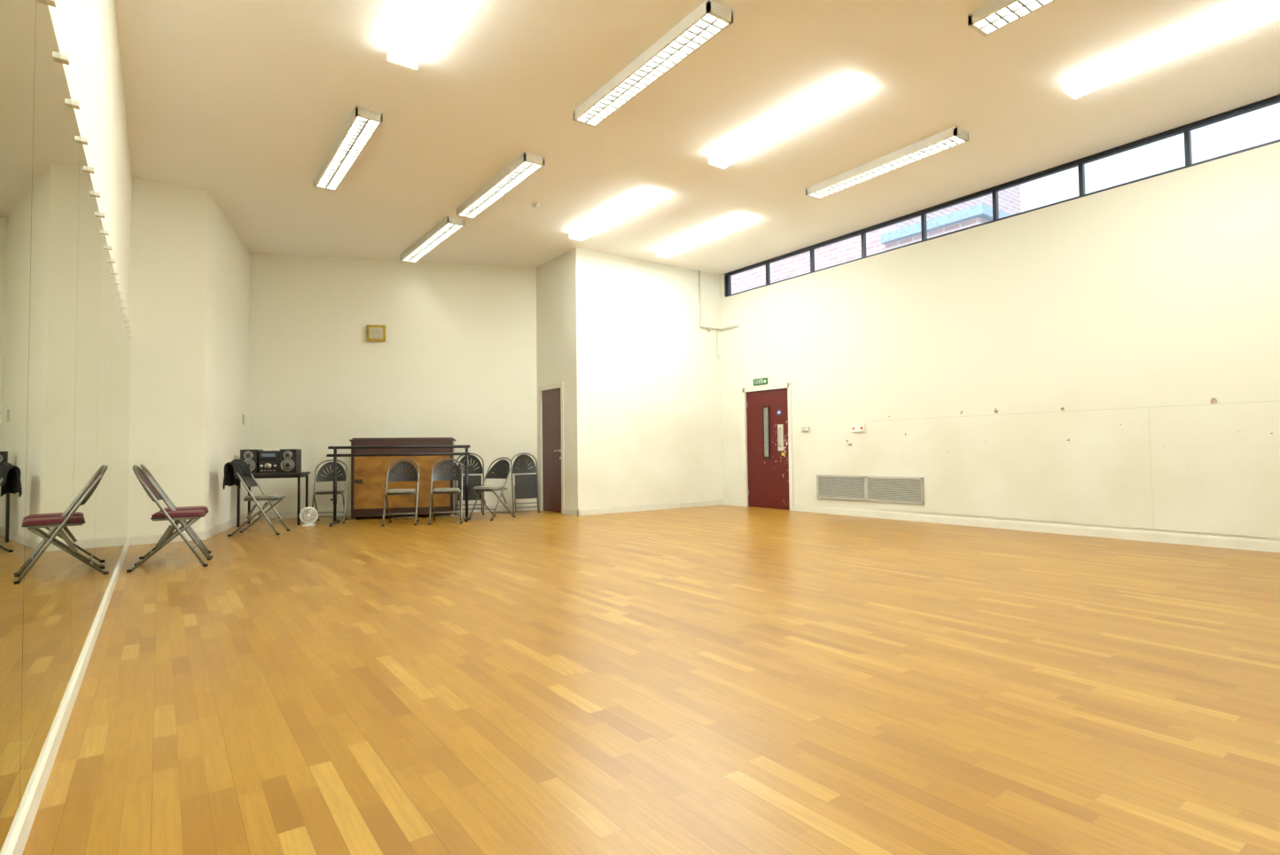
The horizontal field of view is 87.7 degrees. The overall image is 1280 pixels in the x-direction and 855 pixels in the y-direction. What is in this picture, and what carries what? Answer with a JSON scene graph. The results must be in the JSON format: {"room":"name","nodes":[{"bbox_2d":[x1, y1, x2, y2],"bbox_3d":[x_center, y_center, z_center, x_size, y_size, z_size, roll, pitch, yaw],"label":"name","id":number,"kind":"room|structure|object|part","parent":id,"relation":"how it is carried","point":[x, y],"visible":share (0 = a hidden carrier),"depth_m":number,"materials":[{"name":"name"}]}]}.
{"room":"community hall","nodes":[
{"label":"community hall","id":0,"kind":"room"},
{"bbox_2d":[47,0,132,330],"bbox_3d":[-2.247,-1.004,2.494,0.160,4.247,12.920,1,-2,-36],"label":"wall","id":1,"kind":"structure","parent":0,"point":[86,31],"depth_m":4.02,"materials":[{"name":"paint"}]},
{"bbox_2d":[1,538,129,854],"bbox_3d":[-2.148,1.077,2.476,0.024,0.085,12.600,1,-2,-36],"label":"baseboard","id":2,"kind":"structure","parent":1,"relation":"attached to","point":[18,838],"depth_m":2.21,"materials":[{"name":"paint"}]},
{"bbox_2d":[0,0,132,854],"bbox_3d":[-1.966,-0.120,2.253,0.034,2.267,13.196,1,-2,-36],"label":"wall mirror","id":3,"kind":"object","parent":1,"relation":"attached to","point":[66,340],"visible":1,"depth_m":2.05,"materials":[{"name":"silver mirror"}]},
{"bbox_3d":[-1.272,-0.158,1.274,0.010,2.259,1.196,1,-2,-36],"label":"panel","id":4,"kind":"part","parent":3,"relation":"part of","materials":[{"name":"silver mirror"}]},
{"bbox_3d":[-1.973,-0.116,2.247,0.010,2.259,1.196,1,-2,-36],"label":"panel","id":5,"kind":"part","parent":3,"relation":"part of","materials":[{"name":"silver mirror"}]},
{"bbox_3d":[-2.674,-0.074,3.220,0.010,2.259,1.196,1,-2,-36],"label":"panel","id":6,"kind":"part","parent":3,"relation":"part of","materials":[{"name":"silver mirror"}]},
{"bbox_3d":[-3.375,-0.032,4.193,0.010,2.259,1.196,1,-2,-36],"label":"panel","id":7,"kind":"part","parent":3,"relation":"part of","materials":[{"name":"silver mirror"}]},
{"bbox_3d":[-4.076,0.009,5.166,0.010,2.259,1.196,1,-2,-36],"label":"panel","id":8,"kind":"part","parent":3,"relation":"part of","materials":[{"name":"silver mirror"}]},
{"bbox_3d":[-4.777,0.051,6.139,0.010,2.259,1.196,1,-2,-36],"label":"panel","id":9,"kind":"part","parent":3,"relation":"part of","materials":[{"name":"silver mirror"}]},
{"bbox_3d":[-5.478,0.093,7.112,0.010,2.259,1.196,1,-2,-36],"label":"panel","id":10,"kind":"part","parent":3,"relation":"part of","materials":[{"name":"silver mirror"}]},
{"bbox_2d":[127,176,207,538],"bbox_3d":[-5.657,-0.777,7.896,0.940,4.247,0.160,1,-2,-36],"label":"wall","id":11,"kind":"structure","parent":0,"point":[167,324],"depth_m":7.86,"materials":[{"name":"paint"}]},
{"bbox_2d":[129,530,204,545],"bbox_3d":[-5.520,1.292,7.796,0.723,0.100,0.018,1,-2,-36],"label":"baseboard","id":12,"kind":"structure","parent":11,"relation":"attached to","point":[146,538],"depth_m":7.71,"materials":[{"name":"paint"}]},
{"bbox_2d":[203,190,250,530],"bbox_3d":[-5.841,-0.723,9.393,0.160,4.247,2.865,0,-2,-21],"label":"wall","id":13,"kind":"structure","parent":0,"point":[229,258],"depth_m":9.04,"materials":[{"name":"paint"}]},
{"bbox_2d":[204,513,247,538],"bbox_3d":[-5.706,1.346,9.277,0.018,0.100,2.705,0,-2,-21],"label":"baseboard","id":14,"kind":"structure","parent":13,"relation":"attached to","point":[221,527],"depth_m":8.84,"materials":[{"name":"paint"}]},
{"bbox_2d":[249,252,537,512],"bbox_3d":[-3.947,-0.682,11.218,4.688,4.247,0.160,0,-2,-13],"label":"wall","id":15,"kind":"structure","parent":0,"point":[456,359],"depth_m":11.10,"materials":[{"name":"paint"}]},
{"bbox_2d":[366,324,385,341],"bbox_3d":[-4.366,-1.561,11.023,0.300,0.270,0.050,0,-2,-13],"label":"wall clock","id":16,"kind":"object","parent":15,"relation":"attached to","point":[374,332],"visible":1,"depth_m":11.01,"materials":[{"name":"gold metal"}]},
{"bbox_2d":[250,504,537,518],"bbox_3d":[-3.981,1.387,11.041,4.528,0.100,0.018,0,-2,-13],"label":"baseboard","id":17,"kind":"structure","parent":15,"relation":"attached to","point":[269,514],"depth_m":10.85,"materials":[{"name":"paint"}]},
{"bbox_2d":[536,247,586,508],"bbox_3d":[-1.391,-0.712,11.200,0.160,4.247,1.580,1,-2,-36],"label":"wall","id":18,"kind":"structure","parent":0,"point":[560,280],"depth_m":10.74,"materials":[{"name":"beige paint"}]},
{"bbox_2d":[538,382,564,513],"bbox_3d":[-1.464,0.346,11.195,0.082,2.135,0.860,1,-2,-36],"label":"door frame","id":19,"kind":"structure","parent":18,"relation":"attached to","point":[560,385],"depth_m":11.37,"materials":[{"name":"paint"}]},
{"bbox_2d":[542,387,561,512],"bbox_3d":[-1.443,0.359,11.210,0.189,2.110,0.810,1,-2,-36],"label":"door","id":20,"kind":"structure","parent":18,"relation":"in","point":[551,405],"depth_m":11.20,"materials":[{"name":"red paint"}]},
{"bbox_2d":[563,507,578,515],"bbox_3d":[-1.096,1.339,10.599,0.018,0.100,0.438,1,-2,-36],"label":"baseboard","id":21,"kind":"structure","parent":18,"relation":"attached to","point":[566,511],"depth_m":10.59,"materials":[{"name":"paint"}]},
{"bbox_2d":[22,504,1279,854],"bbox_3d":[0.557,1.276,6.143,9.103,0.120,15.800,1,-2,-36],"label":"floor","id":22,"kind":"structure","parent":0,"point":[721,679],"depth_m":2.79,"materials":[{"name":"brown wood"}]},
{"bbox_2d":[126,464,211,571],"bbox_3d":[-4.309,0.809,6.133,0.596,0.940,0.462,0,-2,-29],"label":"folding chair","id":23,"kind":"object","parent":22,"relation":"on","point":[152,491],"visible":1,"depth_m":6.02,"materials":[{"name":"grey metal"}]},
{"bbox_2d":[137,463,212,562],"bbox_3d":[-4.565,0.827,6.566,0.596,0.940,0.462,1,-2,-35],"label":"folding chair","id":24,"kind":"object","parent":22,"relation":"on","point":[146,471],"visible":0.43,"depth_m":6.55,"materials":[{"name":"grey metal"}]},
{"bbox_2d":[227,471,290,536],"bbox_3d":[-4.882,0.899,8.562,0.596,0.940,0.462,0,-2,-12],"label":"folding chair","id":25,"kind":"object","parent":22,"relation":"on","point":[247,481],"visible":0.83,"depth_m":8.44,"materials":[{"name":"grey metal"}]},
{"bbox_2d":[222,459,252,489],"bbox_3d":[-5.138,0.595,8.520,0.212,0.383,0.532,0,-2,-12],"label":"jacket","id":26,"kind":"object","parent":25,"relation":"on","point":[230,478],"visible":0.99,"depth_m":8.45,"materials":[{"name":"fabric"}]},
{"bbox_2d":[236,471,310,526],"bbox_3d":[-5.323,1.031,9.686,0.860,0.749,0.500,0,-2,-13],"label":"side table","id":27,"kind":"object","parent":22,"relation":"on","point":[257,475],"visible":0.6,"depth_m":9.53,"materials":[{"name":"black wood"}]},
{"bbox_2d":[240,449,263,473],"bbox_3d":[-5.625,0.488,9.651,0.225,0.340,0.252,0,-2,-10],"label":"loudspeaker","id":28,"kind":"object","parent":27,"relation":"on","point":[251,456],"visible":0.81,"depth_m":9.54,"materials":[{"name":"black plastic"}]},
{"bbox_2d":[258,450,279,472],"bbox_3d":[-5.375,0.497,9.702,0.250,0.320,0.285,0,-2,-13],"label":"stereo receiver","id":29,"kind":"object","parent":27,"relation":"on","point":[269,460],"visible":0.94,"depth_m":9.59,"materials":[{"name":"black plastic"}]},
{"bbox_2d":[279,448,301,472],"bbox_3d":[-5.123,0.487,9.767,0.225,0.340,0.252,0,-2,-10],"label":"loudspeaker","id":30,"kind":"object","parent":27,"relation":"on","point":[290,459],"visible":1,"depth_m":9.66,"materials":[{"name":"black plastic"}]},
{"bbox_2d":[298,506,318,526],"bbox_3d":[-4.693,1.256,9.440,0.244,0.267,0.170,0,-2,-21],"label":"desk fan","id":31,"kind":"object","parent":22,"relation":"on","point":[308,515],"visible":1,"depth_m":9.41,"materials":[{"name":"white plastic"}]},
{"bbox_2d":[312,459,348,522],"bbox_3d":[-4.599,0.942,9.892,0.462,0.940,0.596,0,-2,-19],"label":"folding chair","id":32,"kind":"object","parent":22,"relation":"on","point":[340,470],"visible":0.84,"depth_m":10.03,"materials":[{"name":"grey metal"}]},
{"bbox_2d":[326,444,469,526],"bbox_3d":[-3.483,0.824,9.704,1.956,1.119,0.538,0,-2,-13],"label":"portable ballet barre","id":33,"kind":"object","parent":22,"relation":"on","point":[466,453],"visible":1,"depth_m":9.65,"materials":[{"name":"black metal"}]},
{"bbox_2d":[382,458,420,526],"bbox_3d":[-3.420,0.918,9.571,0.462,0.940,0.596,0,-2,-13],"label":"folding chair","id":34,"kind":"object","parent":22,"relation":"on","point":[401,475],"visible":1,"depth_m":9.71,"materials":[{"name":"grey metal"}]},
{"bbox_2d":[349,437,456,519],"bbox_3d":[-3.752,0.795,10.653,1.550,1.252,0.687,0,-2,-13],"label":"upright piano","id":35,"kind":"object","parent":22,"relation":"on","point":[368,473],"visible":0.84,"depth_m":10.31,"materials":[{"name":"brown wood"}]},
{"bbox_2d":[428,457,462,524],"bbox_3d":[-2.817,0.916,9.710,0.462,0.940,0.596,0,-2,-13],"label":"folding chair","id":36,"kind":"object","parent":22,"relation":"on","point":[448,474],"visible":1,"depth_m":9.84,"materials":[{"name":"grey metal"}]},
{"bbox_2d":[454,452,483,515],"bbox_3d":[-2.750,0.910,10.760,0.460,1.009,0.154,0,-2,-13],"label":"folding chair","id":37,"kind":"object","parent":22,"relation":"on","point":[474,480],"visible":0.65,"depth_m":10.75,"materials":[{"name":"grey metal"}]},
{"bbox_2d":[468,456,515,520],"bbox_3d":[-2.258,0.926,10.191,0.462,0.940,0.596,-2,-2,27],"label":"folding chair","id":38,"kind":"object","parent":22,"relation":"on","point":[502,470],"visible":0.99,"depth_m":10.28,"materials":[{"name":"grey metal"}]},
{"bbox_2d":[510,452,539,514],"bbox_3d":[-1.890,0.911,10.977,0.460,1.004,0.188,0,-2,-27],"label":"folding chair","id":39,"kind":"object","parent":22,"relation":"on","point":[526,486],"visible":0.98,"depth_m":10.96,"materials":[{"name":"grey metal"}]},
{"bbox_2d":[584,249,723,508],"bbox_3d":[0.338,-0.719,11.571,3.080,4.247,0.160,1,-2,-36],"label":"wall","id":40,"kind":"structure","parent":0,"point":[654,425],"depth_m":11.37,"materials":[{"name":"paint"}]},
{"bbox_2d":[577,499,723,515],"bbox_3d":[0.277,1.349,11.328,3.098,0.100,0.018,1,-2,-36],"label":"baseboard","id":41,"kind":"structure","parent":40,"relation":"attached to","point":[716,502],"depth_m":11.21,"materials":[{"name":"paint"}]},
{"bbox_2d":[697,270,738,359],"bbox_3d":[1.401,-2.051,12.005,0.546,1.578,0.470,1,-2,-36],"label":"pipe","id":42,"kind":"object","parent":40,"relation":"attached to","point":[698,284],"visible":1,"depth_m":12.03,"materials":[{"name":"white plastic"}]},
{"bbox_2d":[114,0,1279,274],"bbox_3d":[0.495,-3.104,6.286,9.073,0.150,15.800,1,-2,-36],"label":"ceiling","id":43,"kind":"structure","parent":0,"point":[244,103],"depth_m":6.30,"materials":[{"name":"paint"}]},
{"bbox_2d":[314,104,382,191],"bbox_3d":[-3.140,-2.914,7.093,0.240,0.090,2.047,1,-2,-36],"label":"ceiling light","id":44,"kind":"object","parent":43,"relation":"attached to","point":[362,123],"visible":1,"depth_m":6.87,"materials":[{"name":"white metal"}]},
{"bbox_2d":[387,0,459,70],"bbox_3d":[-1.369,-3.018,4.633,0.235,0.093,1.933,1,-2,-36],"label":"ceiling light","id":45,"kind":"object","parent":43,"relation":"attached to","point":[426,18],"depth_m":4.99,"materials":[{"name":"white plastic"}]},
{"bbox_2d":[400,216,464,262],"bbox_3d":[-3.175,-2.810,10.081,0.240,0.090,2.197,1,-2,-36],"label":"ceiling light","id":46,"kind":"object","parent":43,"relation":"attached to","point":[449,225],"visible":1,"depth_m":9.87,"materials":[{"name":"white metal"}]},
{"bbox_2d":[456,151,544,218],"bbox_3d":[-1.745,-2.895,8.097,0.240,0.090,2.047,1,-2,-36],"label":"ceiling light","id":47,"kind":"object","parent":43,"relation":"attached to","point":[526,164],"visible":1,"depth_m":7.90,"materials":[{"name":"white metal"}]},
{"bbox_2d":[531,202,539,208],"bbox_3d":[-1.359,-2.901,8.703,0.110,0.045,0.110,1,-2,-36],"label":"smoke detector","id":48,"kind":"object","parent":43,"relation":"attached to","point":[536,205],"visible":1,"depth_m":8.68,"materials":[{"name":"white plastic"}]},
{"bbox_2d":[569,188,666,241],"bbox_3d":[-0.357,-2.875,9.097,0.235,0.093,2.047,1,-2,-36],"label":"ceiling light","id":49,"kind":"object","parent":43,"relation":"attached to","point":[652,196],"depth_m":8.92,"materials":[{"name":"white plastic"}]},
{"bbox_2d":[573,0,733,126],"bbox_3d":[0.026,-3.001,5.638,0.240,0.090,1.933,1,-2,-36],"label":"ceiling light","id":50,"kind":"object","parent":43,"relation":"attached to","point":[710,18],"visible":1,"depth_m":5.43,"materials":[{"name":"white metal"}]},
{"bbox_2d":[655,214,757,257],"bbox_3d":[0.954,-2.857,10.040,0.235,0.093,2.047,1,-2,-36],"label":"ceiling light","id":51,"kind":"object","parent":43,"relation":"attached to","point":[746,220],"depth_m":9.86,"materials":[{"name":"white plastic"}]},
{"bbox_2d":[708,77,873,169],"bbox_3d":[1.415,-2.980,6.637,0.235,0.093,1.933,1,-2,-36],"label":"ceiling light","id":52,"kind":"object","parent":43,"relation":"attached to","point":[856,89],"depth_m":6.45,"materials":[{"name":"white plastic"}]},
{"bbox_2d":[805,125,968,199],"bbox_3d":[2.726,-2.964,7.581,0.240,0.090,1.933,1,-2,-36],"label":"ceiling light","id":53,"kind":"object","parent":43,"relation":"attached to","point":[955,136],"visible":1,"depth_m":7.41,"materials":[{"name":"white metal"}]},
{"bbox_2d":[967,0,1055,36],"bbox_3d":[3.123,-3.084,4.266,0.240,0.090,1.954,1,-2,-36],"label":"ceiling light","id":54,"kind":"object","parent":43,"relation":"attached to","point":[989,18],"visible":1,"depth_m":4.89,"materials":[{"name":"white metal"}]},
{"bbox_2d":[1063,0,1279,99],"bbox_3d":[4.434,-3.065,5.209,0.235,0.093,1.954,1,-2,-36],"label":"ceiling light","id":55,"kind":"object","parent":43,"relation":"attached to","point":[1268,11],"depth_m":5.32,"materials":[{"name":"white plastic"}]},
{"bbox_2d":[719,141,1279,541],"bbox_3d":[5.140,-0.919,7.393,0.172,4.247,12.240,1,-2,-36],"label":"wall","id":56,"kind":"structure","parent":0,"point":[1163,290],"depth_m":7.90,"materials":[{"name":"paint"}]},
{"bbox_2d":[723,499,742,506],"bbox_3d":[1.670,1.357,12.028,0.018,0.100,0.510,1,-2,-36],"label":"baseboard","id":57,"kind":"structure","parent":56,"relation":"attached to","point":[729,502],"depth_m":12.01,"materials":[{"name":"paint"}]},
{"bbox_2d":[753,377,767,385],"bbox_3d":[2.076,-0.792,11.500,0.022,0.110,0.330,1,-2,-36],"label":"exit sign","id":58,"kind":"object","parent":56,"relation":"attached to","point":[762,380],"visible":1,"depth_m":11.48,"materials":[{"name":"green plastic"}]},
{"bbox_2d":[740,382,793,510],"bbox_3d":[2.184,0.329,11.406,0.094,2.100,1.170,1,-2,-36],"label":"door frame","id":59,"kind":"structure","parent":56,"relation":"attached to","point":[743,391],"depth_m":11.69,"materials":[{"name":"paint"}]},
{"bbox_2d":[746,387,789,509],"bbox_3d":[2.204,0.339,11.414,0.191,2.080,1.120,1,-2,-36],"label":"door","id":60,"kind":"structure","parent":56,"relation":"in","point":[767,410],"depth_m":11.38,"materials":[{"name":"paint"}]},
{"bbox_2d":[801,426,809,431],"bbox_3d":[2.648,0.026,10.687,0.025,0.075,0.160,1,-2,-36],"label":"light switch panel","id":61,"kind":"object","parent":56,"relation":"attached to","point":[803,428],"visible":1,"depth_m":10.68,"materials":[{"name":"white plastic"}]},
{"bbox_2d":[850,423,866,431],"bbox_3d":[3.228,0.009,9.873,0.035,0.110,0.240,1,-2,-36],"label":"light switch","id":62,"kind":"object","parent":56,"relation":"attached to","point":[858,427],"visible":1,"depth_m":9.85,"materials":[{"name":"white plastic"}]},
{"bbox_2d":[816,474,924,504],"bbox_3d":[3.311,0.889,9.746,0.029,0.360,1.800,1,-2,-36],"label":"air vent","id":63,"kind":"object","parent":56,"relation":"in","point":[881,488],"visible":1,"depth_m":9.66,"materials":[{"name":"metal"}]},
{"bbox_2d":[724,93,1279,296],"bbox_3d":[5.081,-2.819,7.457,0.094,0.443,11.960,1,-2,-36],"label":"window","id":64,"kind":"structure","parent":56,"relation":"in","point":[1186,129],"depth_m":7.95,"materials":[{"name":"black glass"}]},
{"bbox_2d":[793,504,1279,552],"bbox_3d":[5.543,1.126,6.652,0.018,0.100,10.390,1,-2,-36],"label":"baseboard","id":65,"kind":"structure","parent":56,"relation":"attached to","point":[1274,546],"depth_m":7.56,"materials":[{"name":"paint"}]},
{"bbox_2d":[867,400,1279,538],"bbox_3d":[5.931,0.387,6.136,0.012,1.273,8.850,1,-2,-36],"label":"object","id":66,"kind":"object","parent":56,"relation":"attached to","point":[1213,468],"visible":1,"depth_m":7.29,"materials":[{"name":"paint"}]},
{"label":"outside","id":67,"kind":"structure","parent":0,"visible":0},
{"bbox_3d":[16.209,2.206,36.247,51.294,0.150,80.000,1,-2,-36],"label":"ground","id":68,"kind":"structure","parent":67,"visible":0},
{"bbox_2d":[731,184,1021,294],"bbox_3d":[2.726,-3.773,33.943,8.400,11.950,28.800,1,-2,-36],"label":"brick building","id":69,"kind":"structure","parent":68,"relation":"on","point":[1009,199],"depth_m":22.96,"materials":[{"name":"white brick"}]},
{"bbox_2d":[880,202,1011,250],"bbox_3d":[11.651,-1.960,20.655,9.400,7.200,2.950,1,-2,-36],"label":"neighbouring annexe","id":70,"kind":"structure","parent":68,"relation":"on","point":[982,213],"depth_m":17.78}
]}

